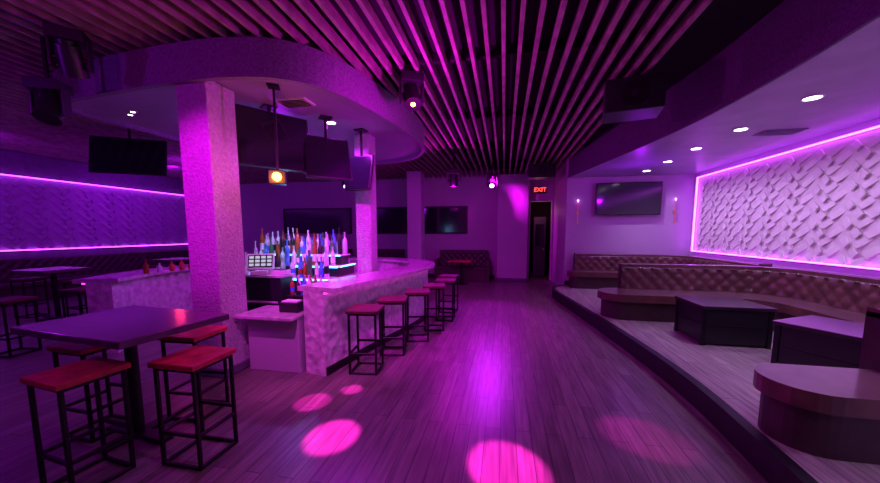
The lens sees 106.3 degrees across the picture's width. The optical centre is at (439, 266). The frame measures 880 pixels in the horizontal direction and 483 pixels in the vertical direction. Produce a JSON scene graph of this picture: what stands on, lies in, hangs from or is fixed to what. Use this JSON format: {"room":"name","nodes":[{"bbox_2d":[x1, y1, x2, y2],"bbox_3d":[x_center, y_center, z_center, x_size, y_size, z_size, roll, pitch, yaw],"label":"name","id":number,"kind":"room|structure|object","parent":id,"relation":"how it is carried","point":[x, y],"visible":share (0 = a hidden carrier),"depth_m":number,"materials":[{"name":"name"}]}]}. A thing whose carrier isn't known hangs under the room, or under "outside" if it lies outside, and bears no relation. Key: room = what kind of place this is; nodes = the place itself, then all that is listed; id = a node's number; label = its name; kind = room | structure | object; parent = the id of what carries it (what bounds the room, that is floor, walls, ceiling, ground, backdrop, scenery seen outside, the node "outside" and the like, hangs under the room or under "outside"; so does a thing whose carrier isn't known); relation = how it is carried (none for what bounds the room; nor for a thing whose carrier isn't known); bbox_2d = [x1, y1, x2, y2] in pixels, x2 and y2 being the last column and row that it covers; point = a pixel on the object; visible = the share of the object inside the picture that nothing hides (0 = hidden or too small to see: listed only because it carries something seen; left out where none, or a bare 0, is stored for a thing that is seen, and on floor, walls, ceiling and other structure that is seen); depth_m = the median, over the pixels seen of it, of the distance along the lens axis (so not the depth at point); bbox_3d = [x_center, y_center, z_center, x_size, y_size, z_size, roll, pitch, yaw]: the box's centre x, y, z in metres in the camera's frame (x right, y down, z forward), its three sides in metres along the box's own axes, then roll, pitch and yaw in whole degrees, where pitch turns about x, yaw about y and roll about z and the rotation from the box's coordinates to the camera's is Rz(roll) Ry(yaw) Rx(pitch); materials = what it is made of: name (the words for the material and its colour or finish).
{"room":"entertainment venue","nodes":[
{"label":"entertainment venue","id":0,"kind":"room"},
{"bbox_2d":[0,148,187,259],"bbox_3d":[-10.358,-0.901,6.277,0.150,3.680,14.500,1,6,11],"label":"wall","id":1,"kind":"structure","parent":0,"point":[12,162],"depth_m":8.81,"materials":[{"name":"paint"}]},
{"bbox_2d":[0,173,187,251],"bbox_3d":[-10.005,-1.236,7.505,0.069,1.775,10.180,1,6,11],"label":"wall panel","id":2,"kind":"object","parent":1,"relation":"attached to","point":[36,213],"visible":0.88,"depth_m":8.97,"materials":[{"name":"grey tile"}]},
{"bbox_2d":[0,250,188,306],"bbox_3d":[-9.568,0.282,7.938,0.780,0.980,9.800,1,6,11],"label":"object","id":3,"kind":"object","parent":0,"point":[101,264],"depth_m":8.48,"materials":[{"name":"leather"}]},
{"bbox_2d":[0,274,767,482],"bbox_3d":[-2.320,1.024,6.039,16.200,0.100,17.100,1,6,11],"label":"floor","id":4,"kind":"structure","parent":0,"point":[518,387],"depth_m":2.92,"materials":[{"name":"brown wood"}]},
{"bbox_2d":[0,296,41,357],"bbox_3d":[-5.644,0.779,4.357,0.360,0.740,0.360,1,6,5],"label":"bar stool","id":5,"kind":"object","parent":4,"relation":"on","point":[15,300],"visible":0.76,"depth_m":4.35,"materials":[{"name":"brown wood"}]},
{"bbox_2d":[7,277,49,318],"bbox_3d":[-7.813,0.575,6.295,0.360,0.740,0.360,1,6,11],"label":"bar stool","id":6,"kind":"object","parent":4,"relation":"on","point":[24,279],"visible":0.79,"depth_m":6.24,"materials":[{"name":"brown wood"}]},
{"bbox_2d":[10,266,92,320],"bbox_3d":[-7.175,0.494,6.162,0.800,0.930,0.700,1,6,11],"label":"table","id":7,"kind":"object","parent":4,"relation":"on","point":[52,271],"visible":0.88,"depth_m":6.12,"materials":[{"name":"laminate"}]},
{"bbox_2d":[58,286,87,317],"bbox_3d":[-5.541,0.696,5.147,0.360,0.740,0.360,1,6,5],"label":"bar stool","id":8,"kind":"object","parent":4,"relation":"on","point":[78,290],"visible":0.21,"depth_m":4.98,"materials":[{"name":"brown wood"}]},
{"bbox_2d":[61,280,85,316],"bbox_3d":[-6.537,0.601,6.049,0.360,0.740,0.360,1,6,11],"label":"bar stool","id":9,"kind":"object","parent":4,"relation":"on","point":[65,282],"visible":0.16,"depth_m":5.90,"materials":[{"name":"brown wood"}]},
{"bbox_2d":[19,356,135,482],"bbox_3d":[-2.281,1.014,2.118,0.360,0.740,0.360,2,6,18],"label":"bar stool","id":10,"kind":"object","parent":4,"relation":"on","point":[58,380],"visible":1,"depth_m":2.05,"materials":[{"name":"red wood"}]},
{"bbox_2d":[46,342,124,442],"bbox_3d":[-2.765,0.956,2.667,0.360,0.740,0.360,1,6,14],"label":"bar stool","id":11,"kind":"object","parent":4,"relation":"on","point":[65,348],"visible":0.49,"depth_m":2.52,"materials":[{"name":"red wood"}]},
{"bbox_2d":[10,305,228,453],"bbox_3d":[-2.401,0.869,2.587,1.140,0.930,0.760,2,6,17],"label":"table","id":12,"kind":"object","parent":4,"relation":"on","point":[127,327],"visible":0.79,"depth_m":2.49,"materials":[{"name":"laminate"}]},
{"bbox_2d":[149,265,168,267],"bbox_3d":[-7.356,0.329,8.638,0.360,0.740,0.360,1,6,11],"label":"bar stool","id":13,"kind":"object","parent":4,"relation":"on","point":[151,266],"visible":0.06,"depth_m":8.59,"materials":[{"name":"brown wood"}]},
{"bbox_2d":[151,257,188,265],"bbox_3d":[-6.718,0.247,8.505,0.800,0.930,0.700,1,6,11],"label":"table","id":14,"kind":"object","parent":4,"relation":"on","point":[177,260],"visible":0.35,"depth_m":8.19,"materials":[{"name":"laminate"}]},
{"bbox_2d":[147,345,237,470],"bbox_3d":[-1.733,0.988,2.367,0.360,0.740,0.360,1,6,11],"label":"bar stool","id":15,"kind":"object","parent":4,"relation":"on","point":[191,360],"visible":1,"depth_m":2.28,"materials":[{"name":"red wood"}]},
{"bbox_2d":[157,325,229,420],"bbox_3d":[-2.162,0.928,2.936,0.360,0.740,0.360,1,6,8],"label":"bar stool","id":16,"kind":"object","parent":4,"relation":"on","point":[194,336],"visible":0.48,"depth_m":2.85,"materials":[{"name":"red wood"}]},
{"bbox_2d":[175,81,249,377],"bbox_3d":[-2.501,-0.365,3.686,0.400,3.155,0.400,1,6,11],"label":"support column","id":17,"kind":"structure","parent":4,"relation":"on","point":[206,110],"depth_m":3.53,"materials":[{"name":"paint"}]},
{"bbox_2d":[72,257,434,376],"bbox_3d":[-2.448,0.469,6.060,4.560,1.008,4.408,1,6,11],"label":"countertop","id":18,"kind":"structure","parent":4,"relation":"on","point":[326,303],"depth_m":4.38,"materials":[{"name":"stone"}]},
{"bbox_2d":[143,260,149,273],"label":"liquor bottles","id":19,"kind":"object","parent":18,"relation":"on","point":[145,266],"depth_m":4.81},
{"bbox_2d":[157,263,162,271],"label":"liquor bottles","id":20,"kind":"object","parent":18,"relation":"on","point":[160,267],"depth_m":4.97},
{"bbox_2d":[169,259,189,270],"label":"liquor bottles","id":21,"kind":"object","parent":18,"relation":"on","point":[181,265],"depth_m":5.26},
{"bbox_2d":[234,305,305,372],"bbox_3d":[-1.906,0.856,3.913,0.710,0.680,0.540,1,6,11],"label":"bar counter","id":22,"kind":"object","parent":4,"relation":"on","point":[276,338],"depth_m":3.78,"materials":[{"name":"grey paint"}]},
{"bbox_2d":[279,299,303,312],"bbox_3d":[-1.729,0.452,3.867,0.240,0.130,0.160,1,6,11],"label":"caddy","id":23,"kind":"object","parent":22,"relation":"on","point":[288,305],"visible":0.91,"depth_m":3.80,"materials":[{"name":"black plastic"}]},
{"bbox_2d":[245,272,294,310],"bbox_3d":[-2.434,0.607,4.609,0.760,1.030,0.310,1,6,11],"label":"countertop","id":24,"kind":"structure","parent":4,"relation":"on","point":[261,290],"depth_m":4.44,"materials":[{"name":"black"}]},
{"bbox_2d":[246,253,274,274],"bbox_3d":[-2.452,-0.040,4.502,0.340,0.276,0.245,-2,6,-18],"label":"cash register","id":25,"kind":"object","parent":24,"relation":"on","point":[261,262],"visible":0.99,"depth_m":4.51,"materials":[{"name":"white plastic"}]},
{"bbox_2d":[269,269,290,274],"bbox_3d":[-2.188,0.066,4.510,0.220,0.065,0.160,1,6,11],"label":"tray","id":26,"kind":"object","parent":24,"relation":"on","point":[274,271],"visible":1,"depth_m":4.44,"materials":[{"name":"white plastic"}]},
{"bbox_2d":[287,274,322,298],"bbox_3d":[-1.764,0.609,4.438,0.320,1.060,0.430,1,6,11],"label":"rack","id":27,"kind":"object","parent":4,"relation":"on","point":[291,290],"visible":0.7,"depth_m":4.25,"materials":[{"name":"black plastic"}]},
{"bbox_2d":[269,253,361,299],"bbox_3d":[-2.189,0.415,5.330,1.700,1.260,1.010,1,6,11],"label":"bar shelf","id":28,"kind":"object","parent":4,"relation":"on","point":[343,268],"visible":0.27,"depth_m":5.04,"materials":[{"name":"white plastic"}]},
{"bbox_2d":[244,227,349,277],"bbox_3d":[-2.199,-0.261,5.240,1.445,0.739,0.844,1,6,11],"label":"liquor bottles","id":29,"kind":"object","parent":28,"relation":"on","point":[296,246],"visible":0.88,"depth_m":5.07,"materials":[{"name":"multicoloured glass"}]},
{"bbox_2d":[336,249,354,256],"bbox_3d":[-4.099,-0.156,12.008,1.800,1.000,0.780,1,6,11],"label":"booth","id":30,"kind":"object","parent":4,"relation":"on","point":[350,251],"visible":0.02,"depth_m":12.04,"materials":[{"name":"leather"}]},
{"bbox_2d":[345,304,384,374],"bbox_3d":[-0.856,0.833,3.839,0.360,0.740,0.360,0,6,4],"label":"bar stool","id":31,"kind":"object","parent":4,"relation":"on","point":[357,310],"visible":1,"depth_m":3.72,"materials":[{"name":"black metal"}]},
{"bbox_2d":[354,133,377,273],"bbox_3d":[-1.219,-0.556,5.505,0.290,3.155,0.290,1,6,11],"label":"support column","id":32,"kind":"structure","parent":4,"relation":"on","point":[366,213],"depth_m":5.38,"materials":[{"name":"paint"}]},
{"bbox_2d":[377,249,406,257],"bbox_3d":[-2.136,-0.116,11.630,1.800,1.000,0.780,1,6,11],"label":"booth","id":33,"kind":"object","parent":4,"relation":"on","point":[393,253],"visible":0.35,"depth_m":11.69,"materials":[{"name":"leather"}]},
{"bbox_2d":[377,295,407,355],"bbox_3d":[-0.624,0.774,4.402,0.360,0.740,0.360,0,6,0],"label":"bar stool","id":34,"kind":"object","parent":4,"relation":"on","point":[384,299],"visible":0.95,"depth_m":4.28,"materials":[{"name":"black metal"}]},
{"bbox_2d":[407,171,424,259],"bbox_3d":[-0.759,-1.231,10.466,0.480,3.460,0.480,1,6,11],"label":"support column","id":35,"kind":"structure","parent":4,"relation":"on","point":[415,179],"depth_m":10.23,"materials":[{"name":"grey paint"}]},
{"bbox_2d":[405,288,429,341],"bbox_3d":[-0.333,0.716,4.954,0.360,0.740,0.360,0,6,-3],"label":"bar stool","id":36,"kind":"object","parent":4,"relation":"on","point":[410,291],"visible":0.94,"depth_m":4.82,"materials":[{"name":"black metal"}]},
{"bbox_2d":[423,283,444,330],"bbox_3d":[-0.095,0.659,5.496,0.360,0.740,0.360,0,6,0],"label":"bar stool","id":37,"kind":"object","parent":4,"relation":"on","point":[432,286],"visible":0.87,"depth_m":5.37,"materials":[{"name":"black metal"}]},
{"bbox_2d":[434,278,455,321],"bbox_3d":[0.102,0.597,6.086,0.360,0.740,0.360,1,6,8],"label":"bar stool","id":38,"kind":"object","parent":4,"relation":"on","point":[438,280],"visible":0.92,"depth_m":5.95,"materials":[{"name":"black metal"}]},
{"bbox_2d":[438,274,459,313],"bbox_3d":[0.177,0.535,6.679,0.360,0.740,0.360,2,6,17],"label":"bar stool","id":39,"kind":"object","parent":4,"relation":"on","point":[442,275],"visible":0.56,"depth_m":6.61,"materials":[{"name":"black metal"}]},
{"bbox_2d":[448,259,472,284],"bbox_3d":[0.646,0.161,10.236,0.700,0.740,0.600,1,6,11],"label":"dining table","id":40,"kind":"object","parent":4,"relation":"on","point":[451,260],"visible":0.93,"depth_m":10.18,"materials":[{"name":"red wood"}]},
{"bbox_2d":[434,250,489,281],"bbox_3d":[0.760,-0.058,11.071,1.800,1.000,0.780,1,6,11],"label":"booth","id":41,"kind":"object","parent":4,"relation":"on","point":[478,270],"visible":0.91,"depth_m":10.91,"materials":[{"name":"leather"}]},
{"bbox_2d":[496,173,528,281],"bbox_3d":[2.393,-1.272,10.907,1.000,3.450,0.510,1,6,11],"label":"pilaster","id":42,"kind":"object","parent":4,"relation":"on","point":[513,189],"visible":0.88,"depth_m":10.68,"materials":[{"name":"grey paint"}]},
{"bbox_2d":[552,285,879,482],"bbox_3d":[3.396,1.149,3.395,3.552,0.205,10.715,1,6,11],"label":"stage platform","id":43,"kind":"object","parent":4,"relation":"on","point":[715,379],"visible":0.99,"depth_m":3.20,"materials":[{"name":"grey wood"}]},
{"bbox_2d":[567,253,771,288],"bbox_3d":[4.467,0.225,7.183,2.859,0.889,2.680,1,6,11],"label":"banquette","id":44,"kind":"object","parent":43,"relation":"on","point":[590,271],"visible":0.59,"depth_m":8.20,"materials":[{"name":"leather"}]},
{"bbox_2d":[674,296,777,348],"bbox_3d":[3.674,0.700,4.335,0.780,0.500,0.700,1,6,11],"label":"cocktail table","id":45,"kind":"object","parent":43,"relation":"on","point":[707,320],"visible":1,"depth_m":4.05,"materials":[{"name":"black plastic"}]},
{"bbox_2d":[597,263,879,330],"bbox_3d":[3.848,0.548,4.111,2.860,0.849,3.380,1,6,11],"label":"banquette","id":46,"kind":"object","parent":43,"relation":"on","point":[643,292],"visible":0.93,"depth_m":5.18,"materials":[{"name":"leather"}]},
{"bbox_2d":[753,307,879,464],"bbox_3d":[3.524,0.762,2.071,2.635,0.865,0.628,1,6,11],"label":"banquette","id":47,"kind":"object","parent":43,"relation":"on","point":[833,413],"visible":1,"depth_m":2.10,"materials":[{"name":"leather"}]},
{"bbox_2d":[771,315,863,368],"bbox_3d":[3.861,0.819,3.205,0.700,0.500,0.700,-2,6,-19],"label":"cocktail table","id":48,"kind":"object","parent":43,"relation":"on","point":[812,340],"visible":0.66,"depth_m":3.16,"materials":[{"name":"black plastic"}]},
{"bbox_2d":[0,0,783,183],"bbox_3d":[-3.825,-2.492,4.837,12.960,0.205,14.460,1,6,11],"label":"ceiling","id":49,"kind":"structure","parent":0,"point":[112,26],"depth_m":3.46,"materials":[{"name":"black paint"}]},
{"bbox_2d":[21,36,73,125],"bbox_3d":[-3.823,-1.806,3.208,0.285,0.808,0.272,-1,6,-12],"label":"moving-head light","id":50,"kind":"object","parent":49,"relation":"hanging from","point":[53,103],"visible":0.98,"depth_m":3.19,"materials":[{"name":"black metal"}]},
{"bbox_2d":[42,22,94,78],"bbox_3d":[-3.447,-1.983,3.084,0.285,0.431,0.287,-3,7,-29],"label":"moving-head light","id":51,"kind":"object","parent":49,"relation":"hanging from","point":[68,44],"visible":1,"depth_m":3.02,"materials":[{"name":"black metal"}]},
{"bbox_2d":[88,127,166,175],"bbox_3d":[-5.557,-2.078,5.910,1.100,0.843,0.239,-2,6,-19],"label":"tv","id":52,"kind":"object","parent":49,"relation":"hanging from","point":[111,155],"visible":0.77,"depth_m":5.86,"materials":[{"name":"black plastic"}]},
{"bbox_2d":[53,37,424,164],"bbox_3d":[-2.394,-2.261,5.415,4.013,0.365,4.310,1,6,11],"label":"ceiling soffit","id":53,"kind":"structure","parent":49,"relation":"attached to","point":[143,81],"depth_m":3.67,"materials":[{"name":"paint"}]},
{"bbox_2d":[235,103,308,172],"bbox_3d":[-2.101,-1.608,4.122,0.950,0.784,0.265,-6,8,-44],"label":"tv","id":54,"kind":"object","parent":53,"relation":"hanging from","point":[254,126],"visible":0.73,"depth_m":4.06,"materials":[{"name":"black plastic"}]},
{"bbox_2d":[266,83,287,184],"bbox_3d":[-1.774,-1.421,3.567,0.170,1.030,0.160,-2,6,-18],"label":"light","id":55,"kind":"object","parent":53,"relation":"hanging from","point":[276,177],"visible":1,"depth_m":3.55,"materials":[{"name":"black metal"}]},
{"bbox_2d":[276,97,315,107],"bbox_3d":[-1.741,-1.971,3.973,0.400,0.028,0.240,1,6,11],"label":"air vent","id":56,"kind":"object","parent":53,"relation":"attached to","point":[298,101],"visible":0.98,"depth_m":3.95,"materials":[{"name":"white plastic"}]},
{"bbox_2d":[304,114,352,181],"bbox_3d":[-1.533,-1.609,4.491,0.600,0.859,0.279,-4,7,-31],"label":"tv","id":57,"kind":"object","parent":53,"relation":"hanging from","point":[326,158],"visible":0.98,"depth_m":4.46,"materials":[{"name":"black plastic"}]},
{"bbox_2d":[327,120,336,124],"bbox_3d":[-1.549,-2.055,4.695,0.160,0.012,0.160,1,6,11],"label":"recessed light","id":58,"kind":"object","parent":53,"relation":"attached to","point":[331,122],"visible":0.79,"depth_m":4.68,"materials":[{"name":"white plastic"}]},
{"bbox_2d":[344,128,373,191],"bbox_3d":[-1.224,-1.635,5.070,0.460,0.929,0.228,2,6,21],"label":"tv","id":59,"kind":"object","parent":53,"relation":"hanging from","point":[362,166],"visible":0.89,"depth_m":5.02,"materials":[{"name":"black plastic"}]},
{"bbox_2d":[399,69,423,110],"bbox_3d":[-0.335,-2.082,3.933,0.285,0.411,0.287,-2,6,-18],"label":"moving-head light","id":60,"kind":"object","parent":49,"relation":"hanging from","point":[411,81],"visible":1,"depth_m":3.87,"materials":[{"name":"black plastic"}]},
{"bbox_2d":[447,149,459,186],"bbox_3d":[0.317,-2.242,7.487,0.285,0.835,0.200,1,6,11],"label":"moving-head light","id":61,"kind":"object","parent":49,"relation":"hanging from","point":[453,173],"visible":1,"depth_m":7.44,"materials":[{"name":"black metal"}]},
{"bbox_2d":[487,162,497,188],"bbox_3d":[1.406,-2.455,8.886,0.285,0.705,0.334,1,6,11],"label":"moving-head light","id":62,"kind":"object","parent":49,"relation":"hanging from","point":[491,184],"visible":1,"depth_m":8.82,"materials":[{"name":"black metal"}]},
{"bbox_2d":[527,162,555,179],"bbox_3d":[2.739,-2.606,8.912,0.700,0.410,0.420,1,6,11],"label":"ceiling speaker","id":63,"kind":"object","parent":49,"relation":"hanging from","point":[535,171],"depth_m":8.74},
{"bbox_2d":[602,71,666,123],"bbox_3d":[2.344,-2.077,4.026,0.620,0.440,0.470,2,6,22],"label":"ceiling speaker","id":64,"kind":"object","parent":49,"relation":"hanging from","point":[638,97],"depth_m":3.85},
{"bbox_2d":[567,0,879,177],"bbox_3d":[3.564,-1.985,2.267,2.919,0.675,12.190,1,6,11],"label":"ceiling soffit","id":65,"kind":"structure","parent":49,"relation":"attached to","point":[800,49],"depth_m":3.75,"materials":[{"name":"white paint"}]},
{"bbox_2d":[690,147,702,149],"bbox_3d":[4.281,-1.980,5.513,0.180,0.012,0.180,1,6,11],"label":"recessed light","id":66,"kind":"object","parent":65,"relation":"in","point":[693,148],"visible":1,"depth_m":5.49,"materials":[{"name":"white plastic"}]},
{"bbox_2d":[732,127,749,131],"bbox_3d":[4.091,-1.872,4.486,0.180,0.012,0.180,1,6,11],"label":"recessed light","id":67,"kind":"object","parent":65,"relation":"in","point":[740,128],"visible":1,"depth_m":4.48,"materials":[{"name":"white plastic"}]},
{"bbox_2d":[753,128,808,135],"bbox_3d":[4.747,-1.877,4.613,0.500,0.028,0.240,1,6,11],"label":"ceiling vent","id":68,"kind":"object","parent":65,"relation":"in","point":[779,131],"visible":1,"depth_m":4.57,"materials":[{"name":"paint"}]},
{"bbox_2d":[800,93,825,100],"bbox_3d":[3.876,-1.762,3.433,0.180,0.012,0.180,1,6,11],"label":"recessed light","id":69,"kind":"object","parent":65,"relation":"in","point":[815,96],"visible":1,"depth_m":3.42,"materials":[{"name":"white plastic"}]},
{"bbox_2d":[240,169,554,278],"bbox_3d":[-2.568,-1.523,12.196,12.880,3.680,0.150,1,6,11],"label":"wall","id":70,"kind":"structure","parent":0,"point":[262,205],"depth_m":11.85,"materials":[{"name":"grey paint"}]},
{"bbox_2d":[283,208,351,233],"bbox_3d":[-4.641,-1.738,12.467,2.800,0.950,0.055,1,6,11],"label":"television","id":71,"kind":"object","parent":70,"relation":"in","point":[315,220],"depth_m":12.44,"materials":[{"name":"black glass"}]},
{"bbox_2d":[376,207,406,233],"bbox_3d":[-1.990,-1.684,11.956,1.800,0.950,0.055,1,6,11],"label":"television","id":72,"kind":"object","parent":70,"relation":"in","point":[390,220],"depth_m":11.90,"materials":[{"name":"black glass"}]},
{"bbox_2d":[424,206,467,233],"bbox_3d":[0.170,-1.640,11.540,1.600,0.950,0.055,1,6,11],"label":"television","id":73,"kind":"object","parent":70,"relation":"in","point":[438,219],"depth_m":11.52,"materials":[{"name":"black glass"}]},
{"bbox_2d":[428,274,494,278],"bbox_3d":[-3.509,0.238,12.471,11.000,0.120,0.028,1,6,11],"label":"baseboard","id":74,"kind":"structure","parent":70,"relation":"attached to","point":[429,275],"depth_m":11.45,"materials":[{"name":"black wood"}]},
{"bbox_2d":[534,186,545,193],"bbox_3d":[3.279,-2.525,10.818,0.383,0.220,0.090,1,6,11],"label":"exit sign","id":75,"kind":"object","parent":70,"relation":"attached to","point":[541,189],"visible":1,"depth_m":10.78,"materials":[{"name":"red plastic"}]},
{"bbox_2d":[527,199,553,279],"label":"door","id":76,"kind":"structure","parent":70,"relation":"in","point":[540,216],"depth_m":11.98,"materials":[{"name":"grey paint"}]},
{"bbox_2d":[551,152,694,285],"bbox_3d":[5.042,-1.246,9.564,3.070,3.680,2.450,1,6,11],"label":"wall","id":77,"kind":"structure","parent":0,"point":[595,234],"depth_m":8.46,"materials":[{"name":"grey paint"}]},
{"bbox_2d":[595,181,662,214],"bbox_3d":[4.680,-1.701,8.245,1.500,0.800,0.150,1,6,11],"label":"wall tv","id":78,"kind":"object","parent":77,"relation":"attached to","point":[619,198],"visible":1,"depth_m":8.17,"materials":[{"name":"black plastic"}]},
{"bbox_2d":[672,198,678,222],"bbox_3d":[5.801,-1.377,8.104,0.139,0.615,0.064,1,6,11],"label":"wall sconce","id":79,"kind":"object","parent":77,"relation":"attached to","point":[674,211],"visible":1,"depth_m":8.10,"materials":[{"name":"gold metal"}]},
{"bbox_2d":[689,118,879,277],"bbox_3d":[5.081,-0.466,2.136,0.150,3.680,12.200,1,6,11],"label":"wall","id":80,"kind":"structure","parent":0,"point":[875,122],"depth_m":5.23,"materials":[{"name":"grey paint"}]},
{"bbox_2d":[691,125,879,270],"bbox_3d":[5.094,-0.711,2.748,0.069,1.765,10.530,1,6,11],"label":"wall panel","id":81,"kind":"object","parent":80,"relation":"attached to","point":[817,203],"visible":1,"depth_m":5.07,"materials":[{"name":"white tile"}]}
]}

